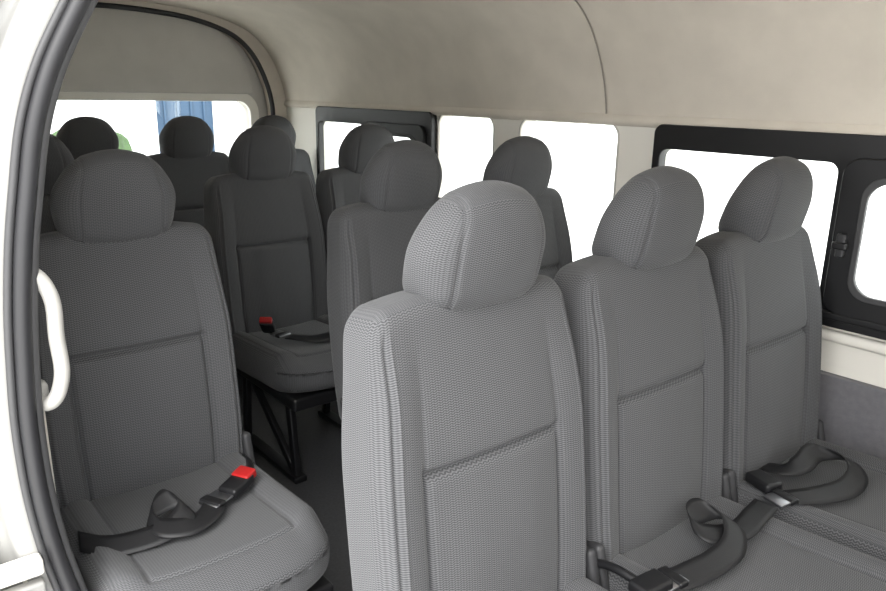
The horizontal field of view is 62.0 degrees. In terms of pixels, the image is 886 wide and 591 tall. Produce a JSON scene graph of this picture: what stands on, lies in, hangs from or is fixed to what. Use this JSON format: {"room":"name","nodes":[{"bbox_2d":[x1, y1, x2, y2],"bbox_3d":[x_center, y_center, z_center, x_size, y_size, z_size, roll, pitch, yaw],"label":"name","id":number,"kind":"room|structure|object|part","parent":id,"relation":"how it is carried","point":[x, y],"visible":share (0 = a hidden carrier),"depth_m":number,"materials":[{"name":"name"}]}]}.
{"room":"vehicle interior","nodes":[
{"label":"vehicle interior","id":0,"kind":"room"},
{"bbox_2d":[98,0,286,118],"bbox_3d":[-1.543,-0.561,3.556,1.740,1.630,0.060,-11,20,-38],"label":"wall","id":1,"kind":"structure","parent":0,"point":[270,70],"depth_m":3.80,"materials":[{"name":"plastic"}]},
{"bbox_2d":[58,8,267,129],"bbox_3d":[-1.576,-0.665,3.571,1.731,1.428,0.089,-11,20,-38],"label":"tailgate","id":2,"kind":"object","parent":1,"relation":"attached to","point":[119,55],"visible":0.34,"depth_m":3.55,"materials":[{"name":"white plastic"}]},
{"bbox_3d":[-1.550,-1.143,3.418,1.410,0.388,0.036,-11,20,-38],"label":"trim","id":3,"kind":"part","parent":2,"relation":"part of","materials":[{"name":"beige plastic"}]},
{"bbox_2d":[95,2,274,111],"bbox_3d":[-1.519,-0.663,3.500,1.599,1.357,0.024,-11,20,-38],"label":"seal","id":4,"kind":"object","parent":1,"relation":"attached to","point":[244,44],"visible":0.8,"depth_m":3.59,"materials":[{"name":"black rubber"}]},
{"bbox_2d":[236,371,352,590],"bbox_3d":[-0.027,0.769,1.986,1.740,0.040,5.050,-11,20,-38],"label":"floor","id":5,"kind":"structure","parent":0,"point":[319,440],"depth_m":2.53,"materials":[{"name":"plastic"}]},
{"bbox_2d":[40,133,73,233],"bbox_3d":[-1.076,0.107,2.119,0.448,1.121,0.667,-11,20,-38],"label":"passenger seat","id":6,"kind":"object","parent":5,"relation":"on","point":[59,156],"visible":0.05,"depth_m":2.19,"materials":[{"name":"fabric"}]},
{"bbox_3d":[-1.221,-0.033,2.267,0.440,0.616,0.143,-11,13,-38],"label":"backrest","id":7,"kind":"part","parent":6,"relation":"part of","materials":[{"name":"fabric"}]},
{"bbox_2d":[56,116,118,159],"bbox_3d":[-1.354,-0.158,3.058,0.448,1.121,0.667,-11,20,-38],"label":"passenger seat","id":8,"kind":"object","parent":5,"relation":"on","point":[82,135],"visible":0.13,"depth_m":3.06,"materials":[{"name":"fabric"}]},
{"bbox_2d":[38,149,332,590],"bbox_3d":[-0.541,0.290,1.493,0.448,1.121,0.667,-11,20,-38],"label":"passenger seat","id":9,"kind":"object","parent":5,"relation":"on","point":[151,403],"visible":0.77,"depth_m":1.54,"materials":[{"name":"fabric"}]},
{"bbox_3d":[-0.687,0.150,1.641,0.440,0.616,0.143,-11,13,-38],"label":"backrest","id":10,"kind":"part","parent":9,"relation":"part of","materials":[{"name":"fabric"}]},
{"bbox_2d":[78,453,256,554],"bbox_3d":[-0.507,0.417,1.523,0.201,0.081,0.454,10,18,28],"label":"belt","id":11,"kind":"object","parent":9,"relation":"on","point":[182,521],"visible":0.99,"depth_m":1.42,"materials":[{"name":"black fabric"}]},
{"bbox_2d":[60,452,329,590],"bbox_3d":[-0.496,0.500,1.490,0.422,0.142,0.514,-11,17,-38],"label":"cushion","id":12,"kind":"object","parent":9,"relation":"on","point":[266,538],"depth_m":1.43,"materials":[{"name":"fabric"}]},
{"bbox_2d":[148,116,229,226],"bbox_3d":[-1.024,-0.225,3.320,0.448,1.121,0.667,-11,20,-38],"label":"passenger seat","id":13,"kind":"object","parent":5,"relation":"on","point":[187,156],"visible":0.3,"depth_m":3.37,"materials":[{"name":"fabric"}]},
{"bbox_3d":[-1.170,-0.364,3.469,0.440,0.616,0.143,-11,13,-38],"label":"backrest","id":14,"kind":"part","parent":13,"relation":"part of","materials":[{"name":"fabric"}]},
{"bbox_2d":[203,125,341,483],"bbox_3d":[-0.499,-0.009,2.577,0.448,1.121,0.667,-11,20,-38],"label":"passenger seat","id":15,"kind":"object","parent":5,"relation":"on","point":[262,218],"visible":0.79,"depth_m":2.60,"materials":[{"name":"fabric"}]},
{"bbox_3d":[-0.709,0.391,2.674,0.022,0.276,0.049,-11,20,-38],"label":"leg","id":16,"kind":"part","parent":15,"relation":"part of","materials":[{"name":"black metal"}]},
{"bbox_3d":[-0.645,-0.149,2.725,0.440,0.616,0.143,-11,13,-38],"label":"backrest","id":17,"kind":"part","parent":15,"relation":"part of","materials":[{"name":"fabric"}]},
{"bbox_2d":[232,314,334,392],"bbox_3d":[-0.455,0.201,2.574,0.422,0.142,0.514,-11,17,-38],"label":"cushion","id":18,"kind":"object","parent":15,"relation":"on","point":[273,364],"depth_m":2.43,"materials":[{"name":"fabric"}]},
{"bbox_3d":[-0.491,0.471,2.419,0.022,0.267,0.059,-11,20,-38],"label":"leg","id":19,"kind":"part","parent":15,"relation":"part of","materials":[{"name":"black metal"}]},
{"bbox_2d":[259,317,329,341],"bbox_3d":[-0.443,0.100,2.556,0.368,0.070,0.184,-6,17,-24],"label":"belt","id":20,"kind":"object","parent":15,"relation":"on","point":[267,325],"visible":0.8,"depth_m":2.51,"materials":[{"name":"black fabric"}]},
{"bbox_3d":[-0.454,0.339,2.877,0.022,0.276,0.049,-11,20,-38],"label":"leg","id":21,"kind":"part","parent":15,"relation":"part of","materials":[{"name":"black metal"}]},
{"bbox_2d":[252,115,315,193],"bbox_3d":[-0.694,-0.291,3.583,0.448,1.121,0.667,-11,20,-38],"label":"passenger seat","id":22,"kind":"object","parent":5,"relation":"on","point":[303,163],"visible":0.06,"depth_m":3.66,"materials":[{"name":"fabric"}]},
{"bbox_3d":[-0.839,-0.431,3.731,0.440,0.616,0.143,-11,13,-38],"label":"backrest","id":23,"kind":"part","parent":22,"relation":"part of","materials":[{"name":"fabric"}]},
{"bbox_2d":[316,124,394,262],"bbox_3d":[-0.151,-0.079,2.853,0.448,1.121,0.667,-11,20,-38],"label":"passenger seat","id":24,"kind":"object","parent":5,"relation":"on","point":[337,187],"visible":0.12,"depth_m":2.84,"materials":[{"name":"fabric"}]},
{"bbox_3d":[-0.297,-0.219,3.002,0.440,0.616,0.143,-11,13,-38],"label":"backrest","id":25,"kind":"part","parent":24,"relation":"part of","materials":[{"name":"fabric"}]},
{"bbox_2d":[327,140,441,419],"bbox_3d":[0.035,0.174,1.951,0.448,1.121,0.667,-11,20,-38],"label":"passenger seat","id":26,"kind":"object","parent":5,"relation":"on","point":[368,240],"visible":0.3,"depth_m":1.96,"materials":[{"name":"fabric"}]},
{"bbox_2d":[342,180,607,590],"bbox_3d":[0.197,0.422,1.067,0.448,1.121,0.667,-11,20,-38],"label":"passenger seat","id":27,"kind":"object","parent":5,"relation":"on","point":[463,446],"visible":1,"depth_m":1.11,"materials":[{"name":"fabric"}]},
{"bbox_2d":[559,577,607,590],"bbox_3d":[0.241,0.632,1.063,0.422,0.142,0.514,-11,17,-38],"label":"cushion","id":28,"kind":"object","parent":27,"relation":"on","point":[565,583],"depth_m":1.30,"materials":[{"name":"fabric"}]},
{"bbox_2d":[482,136,572,279],"bbox_3d":[0.383,0.104,2.228,0.448,1.121,0.667,-11,20,-38],"label":"passenger seat","id":29,"kind":"object","parent":5,"relation":"on","point":[525,162],"visible":0.16,"depth_m":2.28,"materials":[{"name":"fabric"}]},
{"bbox_3d":[0.237,-0.036,2.376,0.440,0.616,0.143,-11,13,-38],"label":"backrest","id":30,"kind":"part","parent":29,"relation":"part of","materials":[{"name":"fabric"}]},
{"bbox_2d":[553,166,885,590],"bbox_3d":[0.545,0.352,1.343,0.448,1.121,0.667,-11,20,-38],"label":"passenger seat","id":31,"kind":"object","parent":5,"relation":"on","point":[642,310],"visible":0.77,"depth_m":1.38,"materials":[{"name":"fabric"}]},
{"bbox_3d":[0.399,0.212,1.491,0.440,0.616,0.143,-11,13,-38],"label":"backrest","id":32,"kind":"part","parent":31,"relation":"part of","materials":[{"name":"fabric"}]},
{"bbox_2d":[597,498,778,590],"bbox_3d":[0.501,0.458,1.396,0.458,0.067,0.154,-8,18,-29],"label":"belt","id":33,"kind":"object","parent":31,"relation":"on","point":[729,539],"visible":0.99,"depth_m":1.36,"materials":[{"name":"black fabric"}]},
{"bbox_2d":[608,496,885,590],"bbox_3d":[0.590,0.561,1.340,0.422,0.142,0.514,-11,17,-38],"label":"cushion","id":34,"kind":"object","parent":31,"relation":"on","point":[783,556],"depth_m":1.39,"materials":[{"name":"fabric"}]},
{"bbox_2d":[695,156,885,561],"bbox_3d":[0.893,0.281,1.620,0.448,1.121,0.667,-11,20,-38],"label":"passenger seat","id":35,"kind":"object","parent":5,"relation":"on","point":[762,264],"visible":0.7,"depth_m":1.65,"materials":[{"name":"fabric"}]},
{"bbox_3d":[0.747,0.142,1.768,0.440,0.616,0.143,-11,13,-38],"label":"backrest","id":36,"kind":"part","parent":35,"relation":"part of","materials":[{"name":"fabric"}]},
{"bbox_2d":[745,443,868,506],"bbox_3d":[0.812,0.390,1.635,0.300,0.050,0.184,-3,16,-13],"label":"belt","id":37,"kind":"object","parent":35,"relation":"on","point":[854,481],"visible":1,"depth_m":1.61,"materials":[{"name":"black fabric"}]},
{"bbox_2d":[737,438,885,561],"bbox_3d":[0.938,0.491,1.617,0.422,0.142,0.514,-11,17,-38],"label":"cushion","id":38,"kind":"object","parent":35,"relation":"on","point":[858,523],"depth_m":1.59,"materials":[{"name":"fabric"}]},
{"bbox_2d":[134,0,885,125],"bbox_3d":[0.048,-0.605,1.561,1.771,0.505,4.920,-11,20,-38],"label":"ceiling","id":39,"kind":"structure","parent":0,"point":[809,61],"depth_m":2.30,"materials":[{"name":"fabric"}]},
{"bbox_2d":[284,100,885,135],"bbox_3d":[0.705,-0.502,2.152,0.019,0.035,4.920,-11,20,-38],"label":"headliner lip","id":40,"kind":"object","parent":39,"relation":"attached to","point":[547,116],"visible":0.86,"depth_m":2.35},
{"bbox_2d":[575,0,606,113],"bbox_3d":[-0.144,-0.649,1.775,1.744,0.467,0.004,-11,20,-38],"label":"headliner seam","id":41,"kind":"object","parent":39,"relation":"attached to","point":[575,0],"visible":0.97,"depth_m":2.28,"materials":[{"name":"beige"}]},
{"bbox_2d":[286,107,885,459],"bbox_3d":[0.675,0.031,2.370,0.081,1.208,5.058,-11,20,-38],"label":"wall","id":42,"kind":"structure","parent":0,"point":[852,402],"depth_m":1.94,"materials":[{"name":"white plastic"}]},
{"bbox_2d":[315,106,436,175],"bbox_3d":[-0.341,-0.607,3.428,0.051,0.506,0.941,-11,20,-38],"label":"window","id":43,"kind":"structure","parent":42,"relation":"in","point":[422,126],"depth_m":3.26,"materials":[{"name":"black plastic"}]},
{"bbox_3d":[-0.222,-0.562,3.264,0.020,0.391,0.458,-11,20,-38],"label":"slider frame","id":44,"kind":"part","parent":43,"relation":"part of","materials":[{"name":"black plastic"}]},
{"bbox_2d":[391,133,414,139],"bbox_3d":[-0.225,-0.563,3.256,0.014,0.304,0.359,-11,20,-38],"label":"slider gasket","id":45,"kind":"object","parent":43,"relation":"attached to","point":[410,137],"visible":0.17,"depth_m":3.14,"materials":[{"name":"grey rubber"}]},
{"bbox_2d":[437,115,494,158],"bbox_3d":[0.085,-0.448,2.965,0.010,0.555,0.340,-11,20,-38],"label":"gasket","id":46,"kind":"object","parent":42,"relation":"attached to","point":[440,117],"visible":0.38,"depth_m":3.01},
{"bbox_2d":[519,120,619,197],"bbox_3d":[0.418,-0.334,2.576,0.010,0.555,0.450,-11,20,-38],"label":"gasket","id":47,"kind":"object","parent":42,"relation":"attached to","point":[523,121],"visible":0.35,"depth_m":2.37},
{"bbox_2d":[651,124,885,339],"bbox_3d":[1.035,-0.146,1.814,0.051,0.486,1.251,-11,20,-38],"label":"window","id":48,"kind":"structure","parent":42,"relation":"in","point":[859,159],"depth_m":1.85,"materials":[{"name":"black plastic"}]},
{"bbox_2d":[834,233,847,257],"bbox_3d":[0.987,-0.124,1.827,0.020,0.060,0.022,-11,20,-38],"label":"latch","id":49,"kind":"object","parent":48,"relation":"attached to","point":[841,237],"visible":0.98,"depth_m":1.82,"materials":[{"name":"grey plastic"}]},
{"bbox_2d":[831,241,847,250],"bbox_3d":[0.980,-0.123,1.821,0.018,0.018,0.035,-11,20,-38],"label":"tab","id":50,"kind":"object","parent":49,"relation":"attached to","point":[834,245],"depth_m":1.81,"materials":[{"name":"black plastic"}]},
{"bbox_2d":[822,309,885,332],"bbox_3d":[1.021,0.059,1.862,0.030,0.020,1.205,-11,20,-38],"label":"track","id":51,"kind":"object","parent":48,"relation":"attached to","point":[826,314],"visible":0.1,"depth_m":1.84,"materials":[{"name":"black plastic"}]},
{"bbox_3d":[1.190,-0.079,1.610,0.020,0.391,0.653,-11,20,-38],"label":"slider frame","id":52,"kind":"part","parent":48,"relation":"part of","materials":[{"name":"black plastic"}]},
{"bbox_2d":[847,179,885,306],"bbox_3d":[1.187,-0.079,1.603,0.014,0.304,0.554,-11,20,-38],"label":"slider gasket","id":53,"kind":"object","parent":48,"relation":"attached to","point":[870,189],"visible":1,"depth_m":1.80,"materials":[{"name":"grey rubber"}]},
{"bbox_3d":[0.663,0.344,2.418,0.024,0.536,5.006,-11,20,-38],"label":"trim panel","id":54,"kind":"part","parent":42,"relation":"part of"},
{"bbox_2d":[822,327,885,355],"bbox_3d":[0.672,-0.013,2.321,0.030,0.030,4.900,-11,20,-38],"label":"window ledge","id":55,"kind":"object","parent":42,"relation":"attached to","point":[835,336],"visible":0.02,"depth_m":1.87,"materials":[{"name":"white plastic"}]},
{"label":"outside","id":56,"kind":"structure","parent":0,"visible":0},
{"bbox_2d":[449,116,885,300],"bbox_3d":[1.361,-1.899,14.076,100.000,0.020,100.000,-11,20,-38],"label":"windows","id":57,"kind":"structure","parent":56,"point":[583,156],"depth_m":17.20,"materials":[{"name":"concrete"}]},
{"bbox_2d":[52,130,131,150],"bbox_3d":[-3.543,-0.835,6.843,1.312,1.807,1.034,-11,20,-38],"label":"shrub","id":58,"kind":"object","parent":57,"relation":"on","point":[124,144],"visible":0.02,"depth_m":6.97,"materials":[{"name":"green plant"}]},
{"bbox_2d":[50,100,409,167],"bbox_3d":[-3.564,-3.066,8.588,9.000,5.000,0.300,-11,20,-38],"label":"facade","id":59,"kind":"object","parent":57,"relation":"on","point":[126,118],"visible":0.02,"depth_m":8.64,"materials":[{"name":"white"}]},
{"bbox_2d":[142,101,152,155],"bbox_3d":[-3.450,-3.027,8.454,0.120,5.000,0.100,-11,20,-38],"label":"pilaster","id":60,"kind":"object","parent":59,"relation":"attached to","point":[146,112],"visible":0.02,"depth_m":8.69,"materials":[{"name":"white paint"}]},
{"bbox_2d":[149,101,159,153],"bbox_3d":[-3.429,-1.913,8.744,0.060,2.700,0.140,-11,20,-38],"label":"frame","id":61,"kind":"object","parent":59,"relation":"attached to","point":[152,104],"visible":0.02,"depth_m":8.67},
{"bbox_2d":[155,101,214,152],"bbox_3d":[-3.149,-1.928,9.005,0.720,2.600,0.080,-11,20,-38],"label":"gate","id":62,"kind":"object","parent":61,"relation":"attached to","point":[171,110],"visible":0.02,"depth_m":8.88,"materials":[{"name":"blue metal"}]},
{"bbox_2d":[162,101,166,125],"bbox_3d":[-3.303,-1.880,8.821,0.030,2.500,0.030,-11,20,-38],"label":"rib","id":63,"kind":"object","parent":62,"relation":"attached to","point":[164,102],"visible":0.02,"depth_m":8.73,"materials":[{"name":"blue metal"}]},
{"bbox_2d":[176,101,179,116],"bbox_3d":[-3.179,-1.905,8.919,0.030,2.500,0.030,-11,20,-38],"label":"rib","id":64,"kind":"object","parent":62,"relation":"attached to","point":[177,102],"visible":0.02,"depth_m":8.81,"materials":[{"name":"blue metal"}]},
{"bbox_2d":[189,101,192,115],"bbox_3d":[-3.055,-1.930,9.017,0.030,2.500,0.030,-11,20,-38],"label":"rib","id":65,"kind":"object","parent":62,"relation":"attached to","point":[190,102],"visible":0.02,"depth_m":8.91,"materials":[{"name":"blue metal"}]},
{"bbox_2d":[202,101,205,121],"bbox_3d":[-2.932,-1.955,9.116,0.030,2.500,0.030,-11,20,-38],"label":"rib","id":66,"kind":"object","parent":62,"relation":"attached to","point":[203,102],"visible":0.02,"depth_m":9.02,"materials":[{"name":"blue metal"}]},
{"bbox_2d":[212,101,220,151],"bbox_3d":[-2.841,-2.031,9.211,0.060,2.700,0.140,-11,20,-38],"label":"frame","id":67,"kind":"object","parent":59,"relation":"attached to","point":[215,111],"visible":0.04,"depth_m":9.14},
{"bbox_2d":[239,104,244,133],"bbox_3d":[-2.522,-3.214,9.192,0.120,5.000,0.100,-11,20,-38],"label":"pilaster","id":68,"kind":"object","parent":59,"relation":"attached to","point":[241,110],"visible":0.02,"depth_m":9.40,"materials":[{"name":"white"}]},
{"bbox_3d":[-1.485,0.050,2.158,0.069,1.208,2.643,-11,20,-38],"label":"wall","id":69,"kind":"structure","parent":0,"visible":0},
{"bbox_2d":[0,553,46,590],"bbox_3d":[-0.664,0.484,1.161,0.075,0.134,0.045,-11,20,-38],"label":"sliding door rail","id":70,"kind":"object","parent":69,"relation":"in","point":[30,566],"depth_m":1.15,"materials":[{"name":"white"}]},
{"bbox_2d":[0,0,58,590],"bbox_3d":[-1.352,-0.194,2.154,0.622,1.677,2.604,-11,20,-38],"label":"trim","id":71,"kind":"structure","parent":69,"relation":"attached to","point":[23,23],"depth_m":1.04,"materials":[{"name":"white paint"}]},
{"bbox_2d":[43,411,55,490],"bbox_3d":[-0.481,0.111,1.301,0.460,1.575,0.086,-11,20,-38],"label":"trim","id":72,"kind":"structure","parent":69,"relation":"attached to","point":[47,437],"depth_m":1.24,"materials":[{"name":"white plastic"}]},
{"bbox_2d":[3,0,97,590],"bbox_3d":[-0.461,0.120,1.253,0.493,1.590,0.030,-11,20,-38],"label":"seal","id":73,"kind":"object","parent":69,"relation":"in","point":[55,49],"depth_m":1.07,"materials":[{"name":"black rubber"}]},
{"bbox_2d":[37,269,69,410],"bbox_3d":[-0.621,0.067,1.137,0.082,0.239,0.038,7,17,21],"label":"handle","id":74,"kind":"object","parent":69,"relation":"attached to","point":[50,296],"visible":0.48,"depth_m":1.13,"materials":[{"name":"white plastic"}]}
]}

